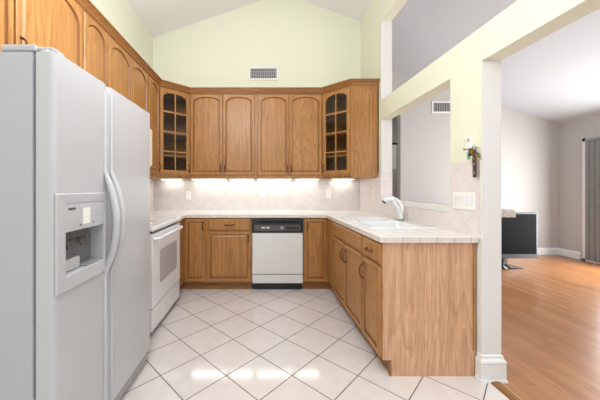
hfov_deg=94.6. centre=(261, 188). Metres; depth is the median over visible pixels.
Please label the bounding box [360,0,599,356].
wall
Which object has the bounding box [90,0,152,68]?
wall
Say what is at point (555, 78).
ceiling
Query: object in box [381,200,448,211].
trim
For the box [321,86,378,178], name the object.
upper cabinet
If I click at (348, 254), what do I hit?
base cabinet
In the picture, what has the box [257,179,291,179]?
light
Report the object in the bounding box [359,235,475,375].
base cabinet
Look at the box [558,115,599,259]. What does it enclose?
wall
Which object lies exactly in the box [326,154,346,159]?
shelf
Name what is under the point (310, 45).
wall
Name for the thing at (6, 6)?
upper cabinet
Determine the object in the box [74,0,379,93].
crown molding
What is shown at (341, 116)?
shelf
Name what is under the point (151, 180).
backsplash
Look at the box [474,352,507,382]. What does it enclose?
baseboard
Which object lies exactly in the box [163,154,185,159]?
shelf
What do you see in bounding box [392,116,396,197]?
wall
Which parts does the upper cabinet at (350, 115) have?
glass door, frame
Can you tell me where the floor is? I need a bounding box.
[119,255,599,399]
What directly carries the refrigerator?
on the floor
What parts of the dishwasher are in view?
panel, door, control panel, latch handle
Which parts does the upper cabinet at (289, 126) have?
door, door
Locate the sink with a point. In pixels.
(371, 222)
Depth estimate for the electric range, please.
2.49 m
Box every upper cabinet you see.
[0,0,12,51]
[13,0,81,67]
[82,10,107,86]
[108,36,147,111]
[148,76,161,176]
[150,86,191,178]
[190,94,256,178]
[257,94,321,178]
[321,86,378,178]
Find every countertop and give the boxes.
[150,211,478,242]
[400,200,515,216]
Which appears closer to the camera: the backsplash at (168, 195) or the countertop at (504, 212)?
the countertop at (504, 212)
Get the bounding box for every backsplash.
[150,179,152,210]
[153,179,359,210]
[360,159,480,238]
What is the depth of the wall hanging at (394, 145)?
6.29 m
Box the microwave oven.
[150,129,151,167]
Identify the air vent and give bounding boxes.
[249,67,277,79]
[432,101,449,112]
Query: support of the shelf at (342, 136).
attached to the upper cabinet at (350, 115)
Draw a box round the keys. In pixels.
[467,145,479,177]
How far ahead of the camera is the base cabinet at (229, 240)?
3.27 m
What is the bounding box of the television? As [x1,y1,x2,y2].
[501,212,537,268]
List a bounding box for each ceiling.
[126,0,371,37]
[392,0,599,123]
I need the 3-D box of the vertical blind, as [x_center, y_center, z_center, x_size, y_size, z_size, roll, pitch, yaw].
[5.450,0.180,3.700,0.060,2.032,1.800,0,0,0]
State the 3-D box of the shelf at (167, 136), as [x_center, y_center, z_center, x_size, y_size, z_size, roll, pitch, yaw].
[-1.229,-0.678,3.585,0.554,0.018,0.554,0,0,0]
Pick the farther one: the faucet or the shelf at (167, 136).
the shelf at (167, 136)
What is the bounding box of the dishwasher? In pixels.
[252,218,302,288]
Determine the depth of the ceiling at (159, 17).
3.67 m
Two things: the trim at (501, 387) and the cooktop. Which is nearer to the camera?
the trim at (501, 387)
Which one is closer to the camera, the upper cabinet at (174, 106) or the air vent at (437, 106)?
the upper cabinet at (174, 106)
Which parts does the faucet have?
lever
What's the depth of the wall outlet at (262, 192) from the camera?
3.88 m
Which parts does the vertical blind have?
head rail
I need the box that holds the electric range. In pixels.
[150,217,182,332]
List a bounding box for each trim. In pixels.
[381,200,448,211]
[491,381,521,399]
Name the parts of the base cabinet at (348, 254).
door, door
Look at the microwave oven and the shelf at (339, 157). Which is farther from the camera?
the shelf at (339, 157)
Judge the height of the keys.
0.210 m
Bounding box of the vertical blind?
[585,136,599,261]
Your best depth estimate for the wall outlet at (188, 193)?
3.88 m
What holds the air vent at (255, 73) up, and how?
in the wall at (310, 45)
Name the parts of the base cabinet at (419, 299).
door, drawer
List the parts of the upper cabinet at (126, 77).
door, door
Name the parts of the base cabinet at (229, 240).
drawer, door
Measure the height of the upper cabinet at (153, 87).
1.145 m
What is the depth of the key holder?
1.85 m
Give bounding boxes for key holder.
[463,136,477,152]
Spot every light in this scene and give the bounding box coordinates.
[192,179,226,179]
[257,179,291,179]
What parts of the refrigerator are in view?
freezer door, control panel, handle, handle, door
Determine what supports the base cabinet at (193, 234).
on the floor
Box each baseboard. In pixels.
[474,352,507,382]
[538,248,580,259]
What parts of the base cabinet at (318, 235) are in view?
door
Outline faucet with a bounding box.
[382,196,403,220]
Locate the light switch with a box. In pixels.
[453,192,475,210]
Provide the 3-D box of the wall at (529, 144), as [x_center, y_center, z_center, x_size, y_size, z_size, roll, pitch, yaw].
[3.459,-0.649,5.140,4.061,3.750,0.120,0,0,0]
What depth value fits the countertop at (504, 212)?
1.76 m
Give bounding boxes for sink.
[340,216,435,228]
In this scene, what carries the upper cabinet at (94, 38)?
attached to the wall at (119, 13)
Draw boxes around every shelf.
[163,110,185,120]
[163,132,185,140]
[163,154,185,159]
[326,110,346,120]
[326,132,346,140]
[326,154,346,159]
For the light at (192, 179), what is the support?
attached to the upper cabinet at (223, 127)
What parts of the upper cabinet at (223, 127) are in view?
door, door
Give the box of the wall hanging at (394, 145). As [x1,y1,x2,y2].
[392,143,396,168]
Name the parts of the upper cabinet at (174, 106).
glass door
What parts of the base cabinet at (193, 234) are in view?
door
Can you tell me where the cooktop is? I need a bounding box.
[150,217,180,231]
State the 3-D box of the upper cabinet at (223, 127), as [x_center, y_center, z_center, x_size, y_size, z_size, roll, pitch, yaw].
[-0.494,-0.702,3.697,0.866,1.145,0.378,0,0,0]
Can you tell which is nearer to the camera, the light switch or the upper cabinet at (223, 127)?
the light switch
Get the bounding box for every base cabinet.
[178,218,207,288]
[207,218,251,288]
[302,218,338,299]
[333,222,370,345]
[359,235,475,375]
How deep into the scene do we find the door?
4.66 m
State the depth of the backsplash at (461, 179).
2.06 m
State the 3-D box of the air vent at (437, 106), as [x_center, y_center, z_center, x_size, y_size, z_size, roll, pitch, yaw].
[3.400,-1.496,5.074,0.500,0.215,0.012,0,0,0]
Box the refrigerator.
[0,44,149,399]
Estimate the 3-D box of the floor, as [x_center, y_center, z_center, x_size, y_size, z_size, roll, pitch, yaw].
[1.976,1.276,1.950,7.228,0.100,8.900,0,0,0]
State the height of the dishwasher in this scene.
0.866 m
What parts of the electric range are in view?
oven door, drawer, handle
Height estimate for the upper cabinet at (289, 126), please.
1.145 m
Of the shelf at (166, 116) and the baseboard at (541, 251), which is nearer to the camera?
the shelf at (166, 116)
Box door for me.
[582,136,599,263]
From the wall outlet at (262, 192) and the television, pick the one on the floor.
the television
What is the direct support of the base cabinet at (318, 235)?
on the floor
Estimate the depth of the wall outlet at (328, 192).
3.88 m
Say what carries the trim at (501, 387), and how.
on the floor
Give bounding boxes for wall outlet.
[186,191,190,198]
[260,190,264,197]
[326,190,330,197]
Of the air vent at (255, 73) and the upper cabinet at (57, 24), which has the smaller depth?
the upper cabinet at (57, 24)
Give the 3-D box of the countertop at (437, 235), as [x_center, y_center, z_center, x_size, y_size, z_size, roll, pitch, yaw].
[-0.067,0.334,2.825,2.926,0.034,2.122,0,0,0]
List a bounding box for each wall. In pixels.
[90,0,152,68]
[153,0,359,86]
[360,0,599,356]
[392,70,557,247]
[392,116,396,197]
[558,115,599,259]
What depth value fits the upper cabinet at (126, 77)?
2.47 m

